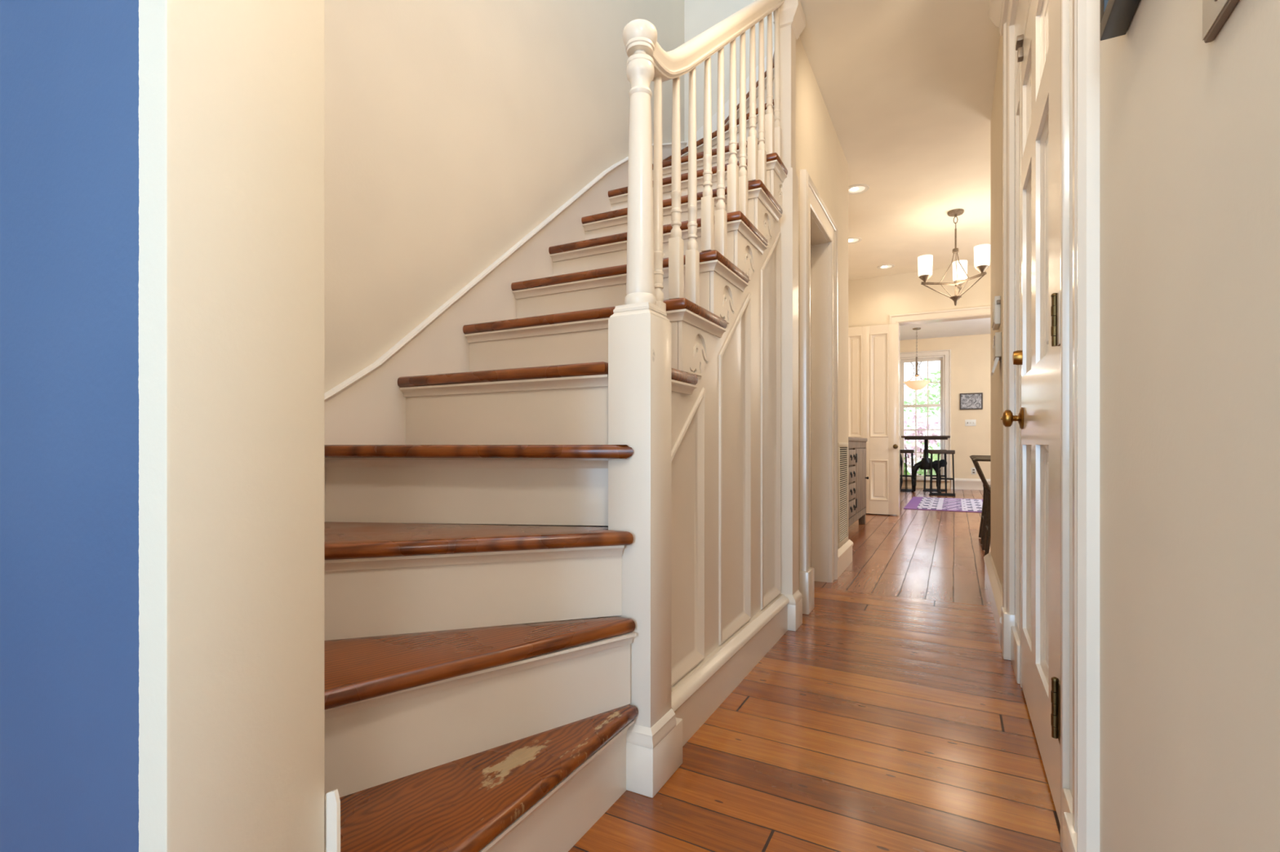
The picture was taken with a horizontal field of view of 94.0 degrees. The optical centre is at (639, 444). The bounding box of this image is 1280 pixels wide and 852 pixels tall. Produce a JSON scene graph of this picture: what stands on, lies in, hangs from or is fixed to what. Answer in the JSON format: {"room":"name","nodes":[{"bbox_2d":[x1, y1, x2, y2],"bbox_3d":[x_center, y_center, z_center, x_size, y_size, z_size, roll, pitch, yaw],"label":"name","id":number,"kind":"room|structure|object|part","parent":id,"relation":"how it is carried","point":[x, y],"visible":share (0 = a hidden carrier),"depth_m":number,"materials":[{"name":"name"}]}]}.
{"room":"home hallway","nodes":[
{"label":"home hallway","id":0,"kind":"room"},
{"bbox_2d":[0,0,324,851],"bbox_3d":[-2.151,-0.667,1.548,3.950,2.935,0.160,0,0,28],"label":"wall","id":1,"kind":"structure","parent":0,"point":[162,162],"depth_m":0.63,"materials":[{"name":"beige paint"}]},
{"bbox_2d":[324,0,684,629],"bbox_3d":[-0.433,-1.800,2.459,0.140,5.200,3.054,0,0,28],"label":"wall","id":2,"kind":"structure","parent":0,"point":[454,129],"depth_m":1.94,"materials":[{"name":"beige paint"}]},
{"bbox_2d":[684,0,773,141],"bbox_3d":[0.629,-2.850,3.540,0.730,3.100,0.150,0,0,28],"label":"wall","id":3,"kind":"structure","parent":0,"point":[700,15],"depth_m":3.56,"materials":[{"name":"beige paint"}]},
{"bbox_2d":[773,21,848,590],"bbox_3d":[1.027,-0.568,3.427,0.080,2.735,1.620,0,0,28],"label":"wall","id":4,"kind":"structure","parent":0,"point":[819,150],"depth_m":3.47,"materials":[{"name":"beige paint"}]},
{"bbox_2d":[810,244,811,567],"bbox_3d":[0.861,-0.186,3.257,0.025,1.972,0.585,0,0,28],"label":"door","id":5,"kind":"structure","parent":4,"relation":"in","point":[811,245],"depth_m":3.50,"materials":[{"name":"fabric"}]},
{"bbox_2d":[799,169,837,614],"bbox_3d":[0.914,-0.253,3.224,0.179,2.106,0.857,0,0,28],"label":"trim","id":6,"kind":"structure","parent":4,"relation":"attached to","point":[818,228],"depth_m":3.47,"materials":[{"name":"wood"}]},
{"bbox_2d":[837,443,848,548],"bbox_3d":[1.329,0.318,3.906,0.009,0.660,0.380,0,0,28],"label":"air vent","id":7,"kind":"object","parent":4,"relation":"in","point":[842,448],"visible":0.98,"depth_m":3.89,"materials":[{"name":"beige plastic"}]},
{"bbox_2d":[837,539,853,577],"bbox_3d":[1.308,0.725,3.835,0.036,0.150,0.595,0,0,28],"label":"baseboard","id":8,"kind":"structure","parent":4,"relation":"attached to","point":[844,552],"depth_m":3.81,"materials":[{"name":"wood"}]},
{"bbox_2d":[568,487,1062,851],"bbox_3d":[1.815,0.860,4.300,8.400,0.120,15.500,0,0,28],"label":"floor","id":9,"kind":"structure","parent":0,"point":[880,723],"depth_m":1.64,"materials":[{"name":"brown wood"}]},
{"bbox_2d":[324,0,805,851],"bbox_3d":[-0.022,-0.810,2.159,0.868,3.220,2.913,0,0,28],"label":"staircase","id":10,"kind":"structure","parent":9,"relation":"on","point":[628,366],"depth_m":1.49,"materials":[{"name":"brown wood"}]},
{"bbox_3d":[-0.440,0.045,1.498,0.783,0.026,0.022,0,0,6],"label":"cove moulding","id":11,"kind":"part","parent":10,"relation":"part of","materials":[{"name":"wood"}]},
{"bbox_3d":[-0.551,0.245,1.235,1.067,0.026,0.022,0,0,-17],"label":"cove moulding","id":12,"kind":"part","parent":10,"relation":"part of","materials":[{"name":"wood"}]},
{"bbox_3d":[-0.351,0.445,1.120,0.840,0.026,0.022,0,0,-37],"label":"cove moulding","id":13,"kind":"part","parent":10,"relation":"part of","materials":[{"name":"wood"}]},
{"bbox_3d":[-0.392,-0.155,1.602,0.722,0.026,0.022,0,0,28],"label":"cove moulding","id":14,"kind":"part","parent":10,"relation":"part of","materials":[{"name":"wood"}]},
{"bbox_3d":[-0.198,0.645,1.041,0.022,0.026,0.753,0,0,28],"label":"cove moulding","id":15,"kind":"part","parent":10,"relation":"part of","materials":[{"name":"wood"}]},
{"bbox_3d":[-0.160,-0.355,1.947,0.811,0.026,0.324,0,0,28],"label":"cove moulding","id":16,"kind":"part","parent":10,"relation":"part of","materials":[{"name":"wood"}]},
{"bbox_3d":[-0.049,-0.555,2.157,0.811,0.026,0.310,0,0,28],"label":"cove moulding","id":17,"kind":"part","parent":10,"relation":"part of","materials":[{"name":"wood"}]},
{"bbox_3d":[0.001,0.200,1.442,0.113,1.000,0.115,0,0,28],"label":"newel post","id":18,"kind":"part","parent":10,"relation":"part of","materials":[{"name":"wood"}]},
{"bbox_3d":[0.001,-0.316,1.442,0.108,0.031,0.108,0,0,28],"label":"neck moulding","id":19,"kind":"part","parent":10,"relation":"part of","materials":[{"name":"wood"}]},
{"bbox_3d":[0.004,0.668,1.433,0.126,0.040,0.128,0,0,28],"label":"moulding","id":20,"kind":"part","parent":10,"relation":"part of","materials":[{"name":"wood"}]},
{"bbox_3d":[0.060,-0.755,2.364,0.811,0.026,0.318,0,0,28],"label":"cove moulding","id":21,"kind":"part","parent":10,"relation":"part of","materials":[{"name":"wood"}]},
{"bbox_3d":[0.168,-0.955,2.569,0.811,0.026,0.305,0,0,28],"label":"cove moulding","id":22,"kind":"part","parent":10,"relation":"part of","materials":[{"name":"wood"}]},
{"bbox_3d":[0.098,-0.155,1.591,0.022,0.026,0.230,0,0,28],"label":"cove moulding","id":23,"kind":"part","parent":10,"relation":"part of","materials":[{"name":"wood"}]},
{"bbox_3d":[0.121,0.236,1.677,0.020,0.824,0.291,0,0,28],"label":"panel","id":24,"kind":"part","parent":10,"relation":"part of","materials":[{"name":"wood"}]},
{"bbox_3d":[0.246,-1.155,2.716,0.811,0.026,0.189,0,0,28],"label":"cove moulding","id":25,"kind":"part","parent":10,"relation":"part of","materials":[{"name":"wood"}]},
{"bbox_3d":[0.292,-1.355,2.864,0.755,0.026,0.022,0,0,28],"label":"cove moulding","id":26,"kind":"part","parent":10,"relation":"part of","materials":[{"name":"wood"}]},
{"bbox_3d":[0.311,-1.473,2.049,0.067,1.058,1.345,0,0,28],"label":"handrail","id":27,"kind":"part","parent":10,"relation":"part of","materials":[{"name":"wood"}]},
{"bbox_3d":[0.401,-1.555,3.035,0.022,0.026,0.816,0,0,-40],"label":"cove moulding","id":28,"kind":"part","parent":10,"relation":"part of","materials":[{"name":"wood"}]},
{"bbox_3d":[0.347,0.725,2.054,0.043,0.150,1.206,0,0,28],"label":"moulding","id":29,"kind":"part","parent":10,"relation":"part of","materials":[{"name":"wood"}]},
{"bbox_3d":[0.328,0.041,2.070,0.020,1.213,0.326,0,0,28],"label":"panel","id":30,"kind":"part","parent":10,"relation":"part of","materials":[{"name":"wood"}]},
{"bbox_3d":[0.529,-1.755,3.140,0.022,0.026,0.892,0,0,-18],"label":"cove moulding","id":31,"kind":"part","parent":10,"relation":"part of","materials":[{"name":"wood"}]},
{"bbox_3d":[0.538,-0.140,2.468,0.020,1.577,0.286,0,0,28],"label":"panel","id":32,"kind":"part","parent":10,"relation":"part of","materials":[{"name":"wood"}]},
{"bbox_3d":[0.655,-1.680,2.657,0.056,1.000,0.088,0,0,28],"label":"corner post","id":33,"kind":"part","parent":10,"relation":"part of","materials":[{"name":"wood"}]},
{"bbox_2d":[848,436,868,526],"bbox_3d":[1.655,0.367,5.212,0.426,0.865,2.048,0,0,28],"label":"sideboard","id":34,"kind":"object","parent":9,"relation":"on","point":[857,477],"visible":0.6,"depth_m":5.44,"materials":[{"name":"grey wood"}]},
{"bbox_3d":[1.787,0.111,5.094,0.018,0.134,0.580,0,0,28],"label":"drawer","id":35,"kind":"part","parent":34,"relation":"part of","materials":[{"name":"grey wood"}]},
{"bbox_3d":[1.787,0.258,5.094,0.018,0.134,0.580,0,0,28],"label":"drawer","id":36,"kind":"part","parent":34,"relation":"part of","materials":[{"name":"grey wood"}]},
{"bbox_3d":[1.787,0.406,5.094,0.018,0.134,0.580,0,0,28],"label":"drawer","id":37,"kind":"part","parent":34,"relation":"part of","materials":[{"name":"grey wood"}]},
{"bbox_3d":[1.787,0.553,5.094,0.018,0.134,0.580,0,0,28],"label":"drawer","id":38,"kind":"part","parent":34,"relation":"part of","materials":[{"name":"grey wood"}]},
{"bbox_3d":[2.105,0.329,5.699,0.016,0.587,0.641,0,0,28],"label":"cabinet door","id":39,"kind":"part","parent":34,"relation":"part of","materials":[{"name":"grey wood"}]},
{"bbox_2d":[899,453,902,491],"bbox_3d":[3.517,0.440,8.744,0.565,0.720,0.750,0,0,28],"label":"bar stool","id":40,"kind":"object","parent":9,"relation":"on","point":[900,456],"visible":0.1,"depth_m":8.93,"materials":[{"name":"black metal"}]},
{"bbox_2d":[899,449,914,492],"bbox_3d":[4.562,0.443,10.369,0.370,0.715,0.330,0,0,28],"label":"bar stool","id":41,"kind":"object","parent":9,"relation":"on","point":[905,451],"visible":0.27,"depth_m":10.23,"materials":[{"name":"brown wood"}]},
{"bbox_3d":[4.562,0.115,10.369,0.360,0.060,0.300,0,0,28],"label":"seat","id":42,"kind":"part","parent":41,"relation":"part of","materials":[{"name":"brown wood"}]},
{"bbox_3d":[4.639,0.462,10.176,0.022,0.645,0.056,0,0,1],"label":"leg","id":43,"kind":"part","parent":41,"relation":"part of","materials":[{"name":"black metal"}]},
{"bbox_2d":[901,435,950,493],"bbox_3d":[4.759,0.327,9.926,0.710,0.943,0.700,0,0,28],"label":"pub table","id":44,"kind":"object","parent":9,"relation":"on","point":[925,464],"visible":0.88,"depth_m":9.83,"materials":[{"name":"brown wood"}]},
{"bbox_3d":[4.669,0.538,10.025,0.100,0.519,0.214,0,0,-42],"label":"leg","id":45,"kind":"part","parent":44,"relation":"part of","materials":[{"name":"black metal"}]},
{"bbox_3d":[4.637,0.538,9.952,0.216,0.519,0.142,0,0,28],"label":"leg","id":46,"kind":"part","parent":44,"relation":"part of","materials":[{"name":"black metal"}]},
{"bbox_3d":[4.848,0.538,9.841,0.216,0.519,0.142,0,0,28],"label":"leg","id":47,"kind":"part","parent":44,"relation":"part of","materials":[{"name":"black metal"}]},
{"bbox_2d":[923,449,945,492],"bbox_3d":[5.121,0.443,10.357,0.370,0.715,0.330,0,0,28],"label":"bar stool","id":48,"kind":"object","parent":9,"relation":"on","point":[925,475],"visible":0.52,"depth_m":10.30,"materials":[{"name":"brown wood"}]},
{"bbox_3d":[4.919,0.462,10.311,0.036,0.645,0.051,0,0,28],"label":"leg","id":49,"kind":"part","parent":48,"relation":"part of","materials":[{"name":"black metal"}]},
{"bbox_2d":[928,449,955,496],"bbox_3d":[4.798,0.443,9.476,0.370,0.715,0.330,0,0,28],"label":"bar stool","id":50,"kind":"object","parent":9,"relation":"on","point":[931,452],"visible":1,"depth_m":9.38,"materials":[{"name":"brown wood"}]},
{"bbox_3d":[4.596,0.462,9.430,0.056,0.645,0.022,0,0,-36],"label":"leg","id":51,"kind":"part","parent":50,"relation":"part of","materials":[{"name":"black metal"}]},
{"bbox_3d":[4.798,0.115,9.476,0.360,0.060,0.300,0,0,28],"label":"seat","id":52,"kind":"part","parent":50,"relation":"part of","materials":[{"name":"brown wood"}]},
{"bbox_3d":[4.875,0.462,9.283,0.036,0.645,0.051,0,0,28],"label":"leg","id":53,"kind":"part","parent":50,"relation":"part of","materials":[{"name":"black metal"}]},
{"bbox_2d":[903,497,982,512],"bbox_3d":[4.150,0.796,8.043,0.960,0.008,1.900,0,0,28],"label":"rug","id":54,"kind":"object","parent":9,"relation":"on","point":[973,505],"visible":0.92,"depth_m":7.89,"materials":[{"name":"purple fabric"}]},
{"bbox_2d":[971,456,991,555],"bbox_3d":[2.709,0.363,4.213,0.638,0.866,0.432,0,0,28],"label":"console table","id":55,"kind":"object","parent":9,"relation":"on","point":[987,533],"visible":0.3,"depth_m":4.16,"materials":[{"name":"wood"}]},
{"bbox_3d":[2.579,0.227,4.508,0.114,0.244,0.017,0,0,28],"label":"arm post","id":56,"kind":"part","parent":55,"relation":"part of","materials":[{"name":"wood"}]},
{"bbox_3d":[2.781,0.110,4.401,0.590,0.046,0.026,0,0,28],"label":"armrest","id":57,"kind":"part","parent":55,"relation":"part of","materials":[{"name":"wood"}]},
{"bbox_3d":[2.595,0.110,4.047,0.590,0.046,0.026,0,0,28],"label":"armrest","id":58,"kind":"part","parent":55,"relation":"part of","materials":[{"name":"metal"}]},
{"bbox_3d":[2.392,0.227,4.154,0.114,0.244,0.017,0,0,28],"label":"arm post","id":59,"kind":"part","parent":55,"relation":"part of","materials":[{"name":"wood"}]},
{"bbox_3d":[2.609,0.566,4.491,0.067,0.458,0.032,0,0,28],"label":"leg","id":60,"kind":"part","parent":55,"relation":"part of","materials":[{"name":"wood"}]},
{"bbox_3d":[2.423,0.566,4.138,0.067,0.458,0.032,0,0,28],"label":"leg","id":61,"kind":"part","parent":55,"relation":"part of","materials":[{"name":"wood"}]},
{"bbox_2d":[773,0,999,340],"bbox_3d":[1.815,-2.058,4.300,8.400,0.245,15.500,0,0,28],"label":"ceiling","id":62,"kind":"structure","parent":0,"point":[906,87],"depth_m":3.57,"materials":[{"name":"beige paint"}]},
{"bbox_2d":[848,236,862,244],"bbox_3d":[2.005,-1.932,5.647,0.180,0.006,0.180,0,0,28],"label":"recessed light","id":63,"kind":"object","parent":62,"relation":"in","point":[855,239],"visible":0.72,"depth_m":5.63,"materials":[{"name":"white plastic"}]},
{"bbox_2d":[848,183,869,194],"bbox_3d":[1.641,-1.932,4.516,0.180,0.006,0.180,0,0,28],"label":"recessed light","id":64,"kind":"object","parent":62,"relation":"in","point":[860,188],"visible":0.9,"depth_m":4.50,"materials":[{"name":"white plastic"}]},
{"bbox_3d":[1.620,-1.931,4.510,0.060,0.003,0.060,0,0,28],"label":"bulb","id":65,"kind":"part","parent":64,"relation":"part of","materials":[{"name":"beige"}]},
{"bbox_2d":[876,264,894,269],"bbox_3d":[2.672,-1.932,6.482,0.180,0.006,0.180,0,0,28],"label":"recessed light","id":66,"kind":"object","parent":62,"relation":"in","point":[883,266],"visible":1,"depth_m":6.47,"materials":[{"name":"white plastic"}]},
{"bbox_2d":[903,327,929,390],"bbox_3d":[4.654,-1.441,10.038,0.410,1.038,0.410,0,0,28],"label":"pendant lamp","id":67,"kind":"object","parent":62,"relation":"hanging from","point":[917,384],"visible":1,"depth_m":9.98,"materials":[{"name":"beige glass"}]},
{"bbox_3d":[4.557,-1.225,10.051,0.141,0.340,0.016,0,0,8],"label":"arm","id":68,"kind":"part","parent":67,"relation":"part of","materials":[{"name":"grey metal"}]},
{"bbox_3d":[4.654,-1.310,10.038,0.070,0.340,0.068,0,0,28],"label":"stem","id":69,"kind":"part","parent":67,"relation":"part of","materials":[{"name":"grey metal"}]},
{"bbox_3d":[4.654,-1.708,10.038,0.017,0.444,0.016,0,0,-16],"label":"chain","id":70,"kind":"part","parent":67,"relation":"part of","materials":[{"name":"grey metal"}]},
{"bbox_3d":[4.654,-0.993,10.038,0.410,0.142,0.410,0,0,28],"label":"lamp shade","id":71,"kind":"part","parent":67,"relation":"part of","materials":[{"name":"beige glass"}]},
{"bbox_3d":[4.691,-1.225,9.947,0.112,0.340,0.098,0,0,28],"label":"arm","id":72,"kind":"part","parent":67,"relation":"part of","materials":[{"name":"grey metal"}]},
{"bbox_2d":[917,208,990,306],"bbox_3d":[2.620,-1.545,4.999,0.527,0.780,0.493,0,0,28],"label":"chandelier","id":73,"kind":"object","parent":62,"relation":"hanging from","point":[982,251],"visible":1,"depth_m":4.95,"materials":[{"name":"grey metal"}]},
{"bbox_3d":[2.388,-1.492,4.998,0.116,0.165,0.116,0,0,28],"label":"lamp shade","id":74,"kind":"part","parent":73,"relation":"part of","materials":[{"name":"white glass"}]},
{"bbox_3d":[2.488,-1.407,4.978,0.267,0.377,0.024,0,0,12],"label":"arm","id":75,"kind":"part","parent":73,"relation":"part of","materials":[{"name":"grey metal"}]},
{"bbox_3d":[2.618,-1.706,4.950,0.014,0.172,0.014,0,0,28],"label":"stem","id":76,"kind":"part","parent":73,"relation":"part of","materials":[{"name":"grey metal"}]},
{"bbox_3d":[2.618,-1.842,4.950,0.027,0.106,0.027,0,0,-17],"label":"chain","id":77,"kind":"part","parent":73,"relation":"part of","materials":[{"name":"grey metal"}]},
{"bbox_3d":[2.695,-1.407,5.058,0.024,0.377,0.267,0,0,36],"label":"arm","id":78,"kind":"part","parent":73,"relation":"part of","materials":[{"name":"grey metal"}]},
{"bbox_3d":[2.755,-1.492,5.141,0.116,0.165,0.116,0,0,28],"label":"lamp shade","id":79,"kind":"part","parent":73,"relation":"part of","materials":[{"name":"white glass"}]},
{"bbox_3d":[2.672,-1.407,4.829,0.223,0.377,0.181,0,0,28],"label":"arm","id":80,"kind":"part","parent":73,"relation":"part of","materials":[{"name":"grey metal"}]},
{"bbox_3d":[2.714,-1.492,4.736,0.116,0.165,0.116,0,0,28],"label":"lamp shade","id":81,"kind":"part","parent":73,"relation":"part of","materials":[{"name":"white glass"}]},
{"bbox_2d":[848,262,991,515],"bbox_3d":[4.126,-0.568,6.218,5.900,2.735,0.150,0,0,28],"label":"wall","id":82,"kind":"structure","parent":0,"point":[871,300],"depth_m":6.73,"materials":[{"name":"beige paint"}]},
{"bbox_2d":[848,323,898,515],"bbox_3d":[2.609,-0.286,6.819,0.634,2.148,0.098,0,0,28],"label":"door","id":83,"kind":"structure","parent":82,"relation":"in","point":[873,350],"depth_m":6.79,"materials":[{"name":"wood"}]},
{"bbox_3d":[2.486,-0.677,6.901,0.160,1.185,0.016,0,0,28],"label":"panel","id":84,"kind":"part","parent":83,"relation":"part of","materials":[{"name":"wood"}]},
{"bbox_3d":[2.716,-0.677,6.780,0.200,1.185,0.016,0,0,28],"label":"panel","id":85,"kind":"part","parent":83,"relation":"part of","materials":[{"name":"wood"}]},
{"bbox_3d":[2.716,0.403,6.780,0.200,0.465,0.016,0,0,28],"label":"panel","id":86,"kind":"part","parent":83,"relation":"part of","materials":[{"name":"wood"}]},
{"bbox_2d":[888,305,991,515],"bbox_3d":[3.481,-0.340,6.545,1.377,2.280,0.185,0,0,28],"label":"trim","id":87,"kind":"structure","parent":82,"relation":"attached to","point":[980,312],"depth_m":6.59,"materials":[{"name":"wood"}]},
{"bbox_2d":[899,333,991,488],"bbox_3d":[6.391,-0.580,10.513,5.900,2.760,0.160,0,0,28],"label":"wall","id":88,"kind":"structure","parent":0,"point":[971,355],"depth_m":10.70,"materials":[{"name":"beige paint"}]},
{"bbox_2d":[899,349,951,481],"bbox_3d":[5.238,-0.535,11.092,0.960,2.390,0.210,0,0,28],"label":"window","id":89,"kind":"structure","parent":88,"relation":"in","point":[944,356],"depth_m":10.96,"materials":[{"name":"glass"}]},
{"bbox_3d":[5.260,-1.150,11.134,0.700,0.900,0.035,0,0,28],"label":"sash","id":90,"kind":"part","parent":89,"relation":"part of","materials":[{"name":"wood"}]},
{"bbox_3d":[5.241,-0.065,11.099,0.700,1.370,0.035,0,0,28],"label":"sash","id":91,"kind":"part","parent":89,"relation":"part of","materials":[{"name":"wood"}]},
{"bbox_3d":[5.238,0.640,11.092,0.920,0.040,0.210,0,0,28],"label":"sill","id":92,"kind":"part","parent":89,"relation":"part of","materials":[{"name":"wood"}]},
{"bbox_2d":[964,419,976,426],"bbox_3d":[5.907,-0.393,10.668,0.170,0.115,0.016,0,0,28],"label":"light switch","id":93,"kind":"object","parent":88,"relation":"attached to","point":[967,422],"visible":1,"depth_m":10.66,"materials":[{"name":"white plastic"}]},
{"bbox_2d":[951,478,991,489],"bbox_3d":[7.248,0.703,9.952,3.660,0.195,0.032,0,0,28],"label":"baseboard","id":94,"kind":"structure","parent":88,"relation":"attached to","point":[959,483],"depth_m":10.67,"materials":[{"name":"wood"}]},
{"bbox_2d":[960,392,982,409],"bbox_3d":[5.915,-0.776,10.659,0.358,0.292,0.023,0,0,28],"label":"picture frame","id":95,"kind":"object","parent":88,"relation":"attached to","point":[967,401],"visible":1,"depth_m":10.65,"materials":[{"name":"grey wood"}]},
{"bbox_2d":[971,467,976,474],"bbox_3d":[5.953,0.470,10.648,0.076,0.120,0.009,0,0,28],"label":"wall outlet","id":96,"kind":"object","parent":88,"relation":"attached to","point":[973,469],"visible":0.96,"depth_m":10.65,"materials":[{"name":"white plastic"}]},
{"bbox_2d":[991,0,1279,851],"bbox_3d":[0.501,-0.568,0.318,0.210,2.735,7.230,0,0,28],"label":"wall","id":97,"kind":"structure","parent":0,"point":[1189,126],"depth_m":0.55,"materials":[{"name":"beige paint"}]},
{"bbox_2d":[983,553,1002,650],"bbox_3d":[1.745,0.725,2.941,0.036,0.150,1.430,0,0,28],"label":"baseboard","id":98,"kind":"structure","parent":97,"relation":"attached to","point":[994,588],"depth_m":2.81,"materials":[{"name":"wood"}]},
{"bbox_2d":[991,332,1001,375],"bbox_3d":[1.677,-0.423,2.813,0.037,0.189,0.160,0,0,28],"label":"alarm keypad","id":99,"kind":"object","parent":97,"relation":"attached to","point":[997,341],"visible":1,"depth_m":2.74,"materials":[{"name":"beige plastic"}]},
{"bbox_2d":[991,295,1000,330],"bbox_3d":[1.716,-0.634,2.878,0.028,0.132,0.188,0,0,28],"label":"box","id":100,"kind":"object","parent":97,"relation":"attached to","point":[996,316],"visible":1,"depth_m":2.80,"materials":[{"name":"white plastic"}]},
{"bbox_2d":[991,309,994,328],"bbox_3d":[1.709,-0.609,2.889,0.004,0.062,0.155,0,0,28],"label":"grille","id":101,"kind":"object","parent":100,"relation":"attached to","point":[993,315],"depth_m":2.85,"materials":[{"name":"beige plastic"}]},
{"bbox_2d":[1000,0,1060,825],"bbox_3d":[1.043,-0.256,1.586,0.100,2.088,0.858,0,0,28],"label":"door","id":102,"kind":"structure","parent":97,"relation":"in","point":[1038,417],"depth_m":1.58,"materials":[{"name":"wood"}]},
{"bbox_3d":[1.195,-0.085,1.927,0.050,0.057,0.057,0,0,28],"label":"knob","id":103,"kind":"part","parent":102,"relation":"part of","materials":[{"name":"gold metal"}]},
{"bbox_3d":[1.181,-1.039,1.802,0.022,0.232,0.250,0,0,28],"label":"panel","id":104,"kind":"part","parent":102,"relation":"part of","materials":[{"name":"wood"}]},
{"bbox_3d":[1.181,-0.518,1.802,0.022,0.604,0.250,0,0,28],"label":"panel","id":105,"kind":"part","parent":102,"relation":"part of","materials":[{"name":"wood"}]},
{"bbox_3d":[1.181,0.295,1.802,0.022,0.590,0.250,0,0,28],"label":"panel","id":106,"kind":"part","parent":102,"relation":"part of","materials":[{"name":"wood"}]},
{"bbox_3d":[1.018,-1.039,1.493,0.022,0.232,0.250,0,0,28],"label":"panel","id":107,"kind":"part","parent":102,"relation":"part of","materials":[{"name":"wood"}]},
{"bbox_3d":[1.018,-0.518,1.493,0.022,0.604,0.250,0,0,28],"label":"panel","id":108,"kind":"part","parent":102,"relation":"part of","materials":[{"name":"wood"}]},
{"bbox_3d":[1.018,0.295,1.493,0.022,0.590,0.250,0,0,28],"label":"panel","id":109,"kind":"part","parent":102,"relation":"part of","materials":[{"name":"wood"}]},
{"bbox_2d":[988,0,1099,851],"bbox_3d":[1.055,-0.460,1.603,0.129,2.520,1.700,0,0,28],"label":"trim","id":110,"kind":"structure","parent":97,"relation":"attached to","point":[1079,19],"depth_m":0.97,"materials":[{"name":"wood"}]},
{"bbox_3d":[1.339,-0.275,2.098,0.018,1.830,0.120,0,0,28],"label":"panel","id":111,"kind":"part","parent":110,"relation":"part of","materials":[{"name":"wood"}]},
{"bbox_2d":[1100,0,1139,40],"bbox_3d":[0.455,-0.756,0.485,0.026,0.488,0.602,0,0,28],"label":"picture frame","id":112,"kind":"object","parent":97,"relation":"attached to","point":[1116,15],"visible":1,"depth_m":0.72,"materials":[{"name":"black paint"}]},
{"bbox_2d":[1202,0,1239,43],"bbox_3d":[0.441,-0.392,0.449,0.019,0.116,0.115,0,0,28],"label":"picture frame","id":113,"kind":"object","parent":97,"relation":"attached to","point":[1215,13],"visible":1,"depth_m":0.48,"materials":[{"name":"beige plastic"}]},
{"bbox_3d":[0.443,-0.393,0.448,0.001,0.111,0.112,0,0,28],"label":"plate","id":114,"kind":"part","parent":113,"relation":"part of","materials":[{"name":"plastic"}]},
{"label":"outside","id":115,"kind":"structure","parent":0,"visible":0},
{"bbox_3d":[11.358,1.450,23.687,30.000,0.100,27.500,0,0,28],"label":"ground","id":116,"kind":"structure","parent":115,"visible":0},
{"bbox_2d":[903,457,910,475],"bbox_3d":[5.568,0.628,14.253,1.630,1.703,1.640,0,0,28],"label":"shrub","id":117,"kind":"object","parent":116,"relation":"on","point":[908,473],"visible":0.02,"depth_m":13.84,"materials":[{"name":"green plant"}]},
{"bbox_2d":[903,410,940,475],"bbox_3d":[7.603,0.245,16.360,1.942,2.390,2.022,0,0,28],"label":"shrub","id":118,"kind":"object","parent":116,"relation":"on","point":[922,420],"visible":0.28,"depth_m":15.91,"materials":[{"name":"plant"}]},
{"bbox_3d":[7.641,0.597,16.244,0.704,1.618,0.563,0,0,-23],"label":"stem","id":119,"kind":"part","parent":118,"relation":"part of","materials":[{"name":"plant"}]},
{"bbox_2d":[903,369,940,457],"bbox_3d":[12.758,-0.964,24.382,3.905,4.740,3.892,0,0,28],"label":"shrub","id":120,"kind":"object","parent":116,"relation":"on","point":[934,379],"visible":0.12,"depth_m":24.40,"materials":[{"name":"green plant"}]},
{"bbox_2d":[916,441,940,475],"bbox_3d":[6.990,0.663,13.470,1.412,1.615,1.429,0,0,28],"label":"shrub","id":121,"kind":"object","parent":116,"relation":"on","point":[935,457],"visible":0.03,"depth_m":13.43,"materials":[{"name":"green plant"}]}
]}

